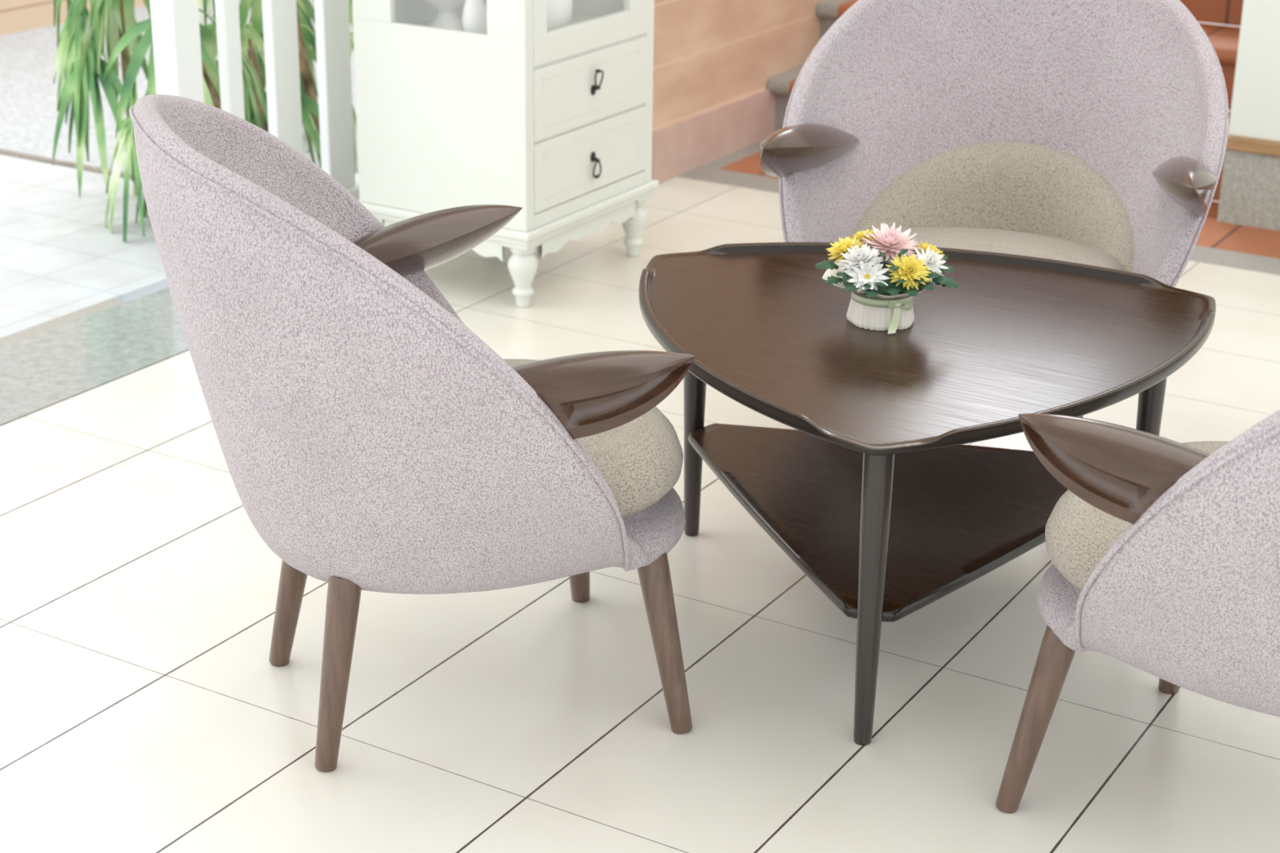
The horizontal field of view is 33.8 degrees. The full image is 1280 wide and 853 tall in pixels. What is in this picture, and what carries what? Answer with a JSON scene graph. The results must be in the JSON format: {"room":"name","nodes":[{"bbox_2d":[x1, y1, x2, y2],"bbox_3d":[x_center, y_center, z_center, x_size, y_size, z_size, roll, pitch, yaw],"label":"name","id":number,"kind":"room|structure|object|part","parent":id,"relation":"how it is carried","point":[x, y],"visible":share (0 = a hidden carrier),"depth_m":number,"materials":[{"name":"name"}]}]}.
{"room":"living room","nodes":[
{"label":"living room","id":0,"kind":"room"},
{"bbox_2d":[0,298,124,347],"bbox_3d":[-2.720,0.620,2.604,0.073,0.052,5.830,13,24,29],"label":"trim","id":1,"kind":"structure","parent":0,"point":[37,329],"depth_m":4.77,"materials":[{"name":"grey stone"}]},
{"bbox_2d":[0,148,131,178],"bbox_3d":[-3.905,-1.249,7.370,7.243,0.074,0.030,13,24,29],"label":"trim","id":2,"kind":"structure","parent":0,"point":[56,162],"depth_m":6.12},
{"bbox_2d":[0,0,145,35],"bbox_3d":[-1.923,-2.930,8.342,0.240,2.410,9.000,13,24,29],"label":"wall","id":3,"kind":"structure","parent":0,"point":[15,15],"depth_m":7.97,"materials":[{"name":"paint"}]},
{"bbox_2d":[0,154,168,337],"bbox_3d":[-5.636,-0.223,4.692,7.243,0.068,6.670,13,24,29],"label":"floor","id":4,"kind":"structure","parent":0,"point":[59,257],"depth_m":5.34,"materials":[{"name":"tile"}]},
{"bbox_2d":[52,0,151,199],"bbox_3d":[-1.379,-0.866,5.687,0.386,1.711,0.371,13,24,29],"label":"palm plant","id":5,"kind":"object","parent":4,"relation":"on","point":[125,12],"visible":0.59,"depth_m":5.56,"materials":[{"name":"green plant"}]},
{"bbox_2d":[66,0,268,242],"bbox_3d":[-1.196,-0.942,5.394,0.520,1.153,0.472,13,24,29],"label":"palm plant","id":6,"kind":"object","parent":4,"relation":"on","point":[211,76],"visible":0.44,"depth_m":5.38,"materials":[{"name":"green plant"}]},
{"bbox_2d":[244,38,321,168],"bbox_3d":[-1.034,-0.723,5.694,0.356,0.663,0.308,-14,26,-33],"label":"palm plant","id":7,"kind":"object","parent":4,"relation":"on","point":[251,55],"visible":0.11,"depth_m":5.62,"materials":[{"name":"green plant"}]},
{"bbox_2d":[0,287,188,425],"bbox_3d":[-2.134,0.418,3.130,0.345,0.060,7.400,13,24,29],"label":"floor","id":8,"kind":"structure","parent":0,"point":[43,370],"depth_m":4.56,"materials":[{"name":"grey stone"}]},
{"bbox_2d":[150,0,359,294],"bbox_3d":[-0.666,-1.868,4.993,0.092,2.880,1.495,13,24,29],"label":"slatted screen","id":9,"kind":"object","parent":8,"relation":"on","point":[175,29],"visible":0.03,"depth_m":5.01,"materials":[{"name":"white paint"}]},
{"bbox_3d":[-1.030,-1.653,4.429,0.068,2.880,0.085,13,24,29],"label":"post","id":10,"kind":"part","parent":9,"relation":"part of","materials":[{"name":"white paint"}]},
{"bbox_3d":[-0.661,-0.605,5.526,0.092,0.140,1.409,13,24,29],"label":"sill","id":11,"kind":"part","parent":9,"relation":"part of","materials":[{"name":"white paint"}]},
{"bbox_2d":[0,0,358,173],"bbox_3d":[-1.364,-2.748,11.302,7.243,0.070,9.800,13,24,29],"label":"ground","id":12,"kind":"structure","parent":0,"point":[28,113],"depth_m":6.90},
{"bbox_2d":[197,0,318,140],"bbox_3d":[-1.128,-1.187,6.282,0.448,1.140,0.514,13,24,29],"label":"palm plant","id":13,"kind":"object","parent":12,"relation":"on","point":[306,11],"visible":0.09,"depth_m":6.16,"materials":[{"name":"green plant"}]},
{"bbox_2d":[217,0,356,172],"bbox_3d":[-0.940,-1.158,5.691,0.436,1.360,0.492,-9,23,-23],"label":"palm plant","id":14,"kind":"object","parent":12,"relation":"on","point":[308,91],"visible":0.23,"depth_m":5.69,"materials":[{"name":"green plant"}]},
{"bbox_2d":[307,0,354,152],"bbox_3d":[-0.702,-1.019,5.920,0.471,1.378,0.412,-7,23,-19],"label":"palm plant","id":15,"kind":"object","parent":12,"relation":"on","point":[352,46],"visible":0.02,"depth_m":5.85,"materials":[{"name":"green plant"}]},
{"bbox_2d":[0,176,1279,852],"bbox_3d":[0.543,1.013,1.702,5.832,0.060,7.520,13,24,29],"label":"floor","id":16,"kind":"structure","parent":0,"point":[144,708],"depth_m":3.18,"materials":[{"name":"beige tile"}]},
{"bbox_2d":[128,93,695,772],"bbox_3d":[-0.305,-0.022,2.999,0.757,0.910,0.812,-7,23,-19],"label":"lounge armchair","id":17,"kind":"object","parent":16,"relation":"on","point":[371,438],"visible":1,"depth_m":2.72,"materials":[{"name":"fabric"}]},
{"bbox_3d":[-0.522,0.238,3.185,0.096,0.284,0.046,7,22,15],"label":"leg","id":18,"kind":"part","parent":17,"relation":"part of","materials":[{"name":"brown wood"}]},
{"bbox_3d":[-0.420,0.339,2.928,0.046,0.284,0.096,14,25,31],"label":"leg","id":19,"kind":"part","parent":17,"relation":"part of","materials":[{"name":"brown wood"}]},
{"bbox_3d":[-0.360,-0.274,3.265,0.399,0.110,0.099,-13,25,-32],"label":"armrest","id":20,"kind":"part","parent":17,"relation":"part of","materials":[{"name":"brown wood"}]},
{"bbox_3d":[-0.104,0.167,3.381,0.046,0.284,0.103,3,21,5],"label":"leg","id":21,"kind":"part","parent":17,"relation":"part of","materials":[{"name":"brown wood"}]},
{"bbox_2d":[503,359,683,518],"bbox_3d":[-0.233,0.033,3.049,0.573,0.132,0.536,-7,23,-19],"label":"seat cushion","id":22,"kind":"object","parent":17,"relation":"on","point":[640,460],"depth_m":2.93,"materials":[{"name":"beige fabric"}]},
{"bbox_3d":[-0.126,-0.040,2.675,0.399,0.110,0.099,-1,21,-6],"label":"armrest","id":23,"kind":"part","parent":17,"relation":"part of","materials":[{"name":"brown wood"}]},
{"bbox_3d":[-0.199,0.094,3.087,0.518,0.128,0.476,-7,23,-19],"label":"seat","id":24,"kind":"part","parent":17,"relation":"part of","materials":[{"name":"fabric"}]},
{"bbox_3d":[0.033,0.304,3.035,0.103,0.284,0.046,20,28,40],"label":"leg","id":25,"kind":"part","parent":17,"relation":"part of","materials":[{"name":"brown wood"}]},
{"bbox_2d":[351,0,658,307],"bbox_3d":[-0.311,-1.165,4.897,0.520,1.650,0.596,13,24,29],"label":"display cabinet","id":26,"kind":"object","parent":16,"relation":"on","point":[554,125],"visible":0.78,"depth_m":4.86,"materials":[{"name":"white paint"}]},
{"bbox_3d":[-0.510,-1.286,4.979,0.012,1.430,0.520,13,24,29],"label":"panel","id":27,"kind":"part","parent":26,"relation":"part of","materials":[{"name":"white paint"}]},
{"bbox_3d":[-0.449,-1.157,4.653,0.479,1.430,0.018,13,24,29],"label":"panel","id":28,"kind":"part","parent":26,"relation":"part of","materials":[{"name":"white paint"}]},
{"bbox_2d":[424,0,465,31],"bbox_3d":[-0.453,-1.015,4.935,0.186,0.173,0.186,13,24,29],"label":"urn","id":29,"kind":"object","parent":26,"relation":"on","point":[446,17],"visible":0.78,"depth_m":4.93,"materials":[{"name":"white ceramic"}]},
{"bbox_2d":[462,0,487,33],"bbox_3d":[-0.372,-0.969,4.758,0.081,0.218,0.063,13,24,29],"label":"figurine","id":30,"kind":"object","parent":26,"relation":"on","point":[474,20],"visible":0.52,"depth_m":4.75,"materials":[{"name":"white ceramic"}]},
{"bbox_2d":[412,10,597,34],"bbox_3d":[-0.320,-0.932,4.991,0.443,0.018,0.520,13,24,29],"label":"shelf","id":31,"kind":"object","parent":26,"relation":"attached to","point":[424,18],"depth_m":5.10,"materials":[{"name":"white paint"}]},
{"bbox_3d":[-0.319,-0.558,5.134,0.505,0.032,0.584,13,24,29],"label":"plinth moulding","id":32,"kind":"part","parent":26,"relation":"part of","materials":[{"name":"white paint"}]},
{"bbox_3d":[-0.271,-0.349,4.875,0.071,0.148,0.071,13,24,29],"label":"leg","id":33,"kind":"part","parent":26,"relation":"part of","materials":[{"name":"white paint"}]},
{"bbox_2d":[546,0,573,31],"bbox_3d":[-0.247,-0.989,4.875,0.184,0.172,0.184,13,24,29],"label":"ginger jar","id":34,"kind":"object","parent":26,"relation":"on","point":[559,12],"visible":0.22,"depth_m":4.82,"materials":[{"name":"white ceramic"}]},
{"bbox_3d":[-0.114,-1.194,4.759,0.021,1.430,0.520,13,24,29],"label":"frame","id":35,"kind":"part","parent":26,"relation":"part of","materials":[{"name":"white paint"}]},
{"bbox_3d":[-0.119,-0.792,4.915,0.020,0.162,0.487,13,24,29],"label":"drawer","id":36,"kind":"part","parent":26,"relation":"part of","materials":[{"name":"white paint"}]},
{"bbox_3d":[-0.121,-0.635,4.976,0.020,0.160,0.487,13,24,29],"label":"drawer","id":37,"kind":"part","parent":26,"relation":"part of","materials":[{"name":"white paint"}]},
{"bbox_3d":[-0.111,-1.358,4.694,0.020,1.038,0.487,13,24,29],"label":"door","id":38,"kind":"part","parent":26,"relation":"part of","materials":[{"name":"white paint"}]},
{"bbox_3d":[-0.112,-0.633,4.971,0.001,0.108,0.417,13,24,29],"label":"moulding","id":39,"kind":"part","parent":26,"relation":"part of","materials":[{"name":"white paint"}]},
{"bbox_3d":[-0.110,-0.790,4.910,0.001,0.110,0.417,13,24,29],"label":"moulding","id":40,"kind":"part","parent":26,"relation":"part of","materials":[{"name":"white paint"}]},
{"bbox_3d":[-0.104,-0.617,4.974,0.019,0.063,0.036,13,24,29],"label":"ring pull","id":41,"kind":"part","parent":26,"relation":"part of","materials":[{"name":"grey metal"}]},
{"bbox_3d":[-0.101,-0.800,4.902,0.020,0.063,0.036,13,24,29],"label":"ring pull","id":42,"kind":"part","parent":26,"relation":"part of","materials":[{"name":"grey metal"}]},
{"bbox_3d":[-0.171,-1.322,5.083,0.479,1.430,0.018,13,24,29],"label":"panel","id":43,"kind":"part","parent":26,"relation":"part of","materials":[{"name":"white paint"}]},
{"bbox_3d":[-0.016,-0.499,5.268,0.071,0.148,0.071,13,24,29],"label":"leg","id":44,"kind":"part","parent":26,"relation":"part of","materials":[{"name":"white paint"}]},
{"bbox_2d":[639,242,1215,745],"bbox_3d":[0.402,0.089,3.288,0.931,0.503,0.935,5,22,11],"label":"coffee table","id":45,"kind":"object","parent":16,"relation":"on","point":[877,495],"visible":0.83,"depth_m":3.23,"materials":[{"name":"black wood"}]},
{"bbox_3d":[0.094,-0.031,3.626,0.044,0.474,0.044,5,22,11],"label":"leg","id":46,"kind":"part","parent":45,"relation":"part of","materials":[{"name":"brown wood"}]},
{"bbox_3d":[0.324,0.234,2.954,0.044,0.474,0.044,5,22,11],"label":"leg","id":47,"kind":"part","parent":45,"relation":"part of","materials":[{"name":"brown wood"}]},
{"bbox_2d":[688,423,1067,622],"bbox_3d":[0.398,0.149,3.287,0.765,0.018,0.673,5,22,11],"label":"shelf","id":48,"kind":"object","parent":45,"relation":"attached to","point":[960,513],"depth_m":3.33,"materials":[{"name":"black wood"}]},
{"bbox_2d":[815,222,959,333],"bbox_3d":[0.372,-0.234,3.253,0.207,0.148,0.195,-6,22,-17],"label":"flower bouquet","id":49,"kind":"object","parent":45,"relation":"on","point":[883,288],"visible":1,"depth_m":3.22,"materials":[{"name":"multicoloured plant"}]},
{"bbox_3d":[0.344,-0.227,3.190,0.011,0.010,0.007,6,-7,13],"label":"flower","id":50,"kind":"part","parent":49,"relation":"part of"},
{"bbox_3d":[0.835,0.036,3.479,0.044,0.474,0.044,5,22,11],"label":"leg","id":51,"kind":"part","parent":45,"relation":"part of","materials":[{"name":"brown wood"}]},
{"bbox_2d":[760,0,1228,417],"bbox_3d":[0.653,-0.367,3.915,0.812,0.910,0.757,8,22,17],"label":"lounge armchair","id":52,"kind":"object","parent":16,"relation":"on","point":[1091,132],"visible":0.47,"depth_m":4.04,"materials":[{"name":"fabric"}]},
{"bbox_3d":[0.314,-0.516,3.909,0.099,0.110,0.399,14,25,30],"label":"armrest","id":53,"kind":"part","parent":52,"relation":"part of","materials":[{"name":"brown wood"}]},
{"bbox_2d":[855,226,1124,271],"bbox_3d":[0.626,-0.276,3.872,0.536,0.132,0.573,8,22,17],"label":"seat cushion","id":54,"kind":"object","parent":52,"relation":"on","point":[1100,246],"depth_m":3.90,"materials":[{"name":"beige fabric"}]},
{"bbox_2d":[848,141,1134,272],"bbox_3d":[0.682,-0.411,3.991,0.539,0.173,0.386,8,22,17],"label":"cushion","id":55,"kind":"object","parent":52,"relation":"on","point":[1067,200],"depth_m":4.07,"materials":[{"name":"beige fabric"}]},
{"bbox_3d":[0.953,-0.429,3.708,0.099,0.110,0.399,2,21,4],"label":"armrest","id":56,"kind":"part","parent":52,"relation":"part of","materials":[{"name":"brown wood"}]},
{"bbox_2d":[995,409,1279,813],"bbox_3d":[0.891,0.118,2.683,0.757,0.910,0.812,18,27,38],"label":"lounge armchair","id":57,"kind":"object","parent":16,"relation":"on","point":[1164,553],"visible":1,"depth_m":2.48,"materials":[{"name":"fabric"}]},
{"bbox_3d":[0.537,0.389,2.835,0.103,0.284,0.046,-8,23,-21],"label":"leg","id":58,"kind":"part","parent":57,"relation":"part of","materials":[{"name":"brown wood"}]},
{"bbox_3d":[0.802,0.219,2.804,0.518,0.128,0.476,18,27,38],"label":"seat","id":59,"kind":"part","parent":57,"relation":"part of","materials":[{"name":"fabric"}]},
{"bbox_3d":[0.622,0.064,2.435,0.399,0.110,0.099,11,24,25],"label":"armrest","id":60,"kind":"part","parent":57,"relation":"part of","materials":[{"name":"brown wood"}]},
{"bbox_2d":[1044,440,1228,591],"bbox_3d":[0.832,0.162,2.756,0.573,0.132,0.536,18,27,38],"label":"seat cushion","id":61,"kind":"object","parent":57,"relation":"on","point":[1078,535],"depth_m":2.71,"materials":[{"name":"beige fabric"}]},
{"bbox_3d":[0.798,0.284,3.115,0.046,0.284,0.103,6,22,14],"label":"leg","id":62,"kind":"part","parent":57,"relation":"part of","materials":[{"name":"brown wood"}]},
{"bbox_2d":[652,0,822,131],"bbox_3d":[0.892,-2.580,6.844,0.148,2.900,3.500,13,24,29],"label":"wall","id":63,"kind":"structure","parent":0,"point":[708,55],"depth_m":6.13,"materials":[{"name":"paint"}]},
{"bbox_2d":[651,88,775,183],"bbox_3d":[0.223,-0.861,6.193,0.012,0.152,0.723,13,24,29],"label":"baseboard","id":64,"kind":"structure","parent":63,"relation":"attached to","point":[678,148],"depth_m":6.16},
{"bbox_2d":[702,140,762,168],"bbox_3d":[0.317,-0.795,6.322,0.070,0.061,0.460,13,24,29],"label":"trim","id":65,"kind":"structure","parent":63,"relation":"attached to","point":[724,161],"depth_m":6.24,"materials":[{"name":"grey stone"}]},
{"bbox_2d":[676,165,1279,275],"bbox_3d":[2.575,-0.145,4.735,5.710,0.061,0.140,13,24,29],"label":"trim","id":66,"kind":"structure","parent":63,"relation":"attached to","point":[1226,258],"depth_m":5.40,"materials":[{"name":"grey stone"}]},
{"bbox_2d":[720,150,1279,258],"bbox_3d":[2.760,-0.229,4.958,5.640,0.060,0.460,13,24,29],"label":"floor","id":67,"kind":"structure","parent":0,"point":[1214,233],"depth_m":5.54,"materials":[{"name":"tile"}]},
{"bbox_2d":[766,0,1243,201],"bbox_3d":[1.595,-1.689,6.793,1.455,1.295,2.250,13,24,29],"label":"staircase","id":68,"kind":"structure","parent":67,"relation":"on","point":[1224,39],"depth_m":6.32,"materials":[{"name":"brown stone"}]},
{"bbox_2d":[1227,0,1279,141],"bbox_3d":[3.438,-1.617,4.147,4.255,2.665,0.170,13,24,29],"label":"wall","id":69,"kind":"structure","parent":0,"point":[1255,113],"depth_m":5.49,"materials":[{"name":"white paint"}]},
{"bbox_2d":[1217,149,1279,231],"bbox_3d":[3.417,-0.249,4.676,4.255,0.200,0.180,13,24,29],"label":"baseboard","id":70,"kind":"structure","parent":69,"relation":"attached to","point":[1250,195],"depth_m":5.58,"materials":[{"name":"stone"}]},
{"bbox_2d":[1226,132,1279,156],"bbox_3d":[3.410,-0.358,4.630,4.265,0.036,0.195,13,24,29],"label":"trim","id":71,"kind":"structure","parent":69,"relation":"attached to","point":[1237,143],"depth_m":5.53,"materials":[{"name":"brown wood"}]}
]}

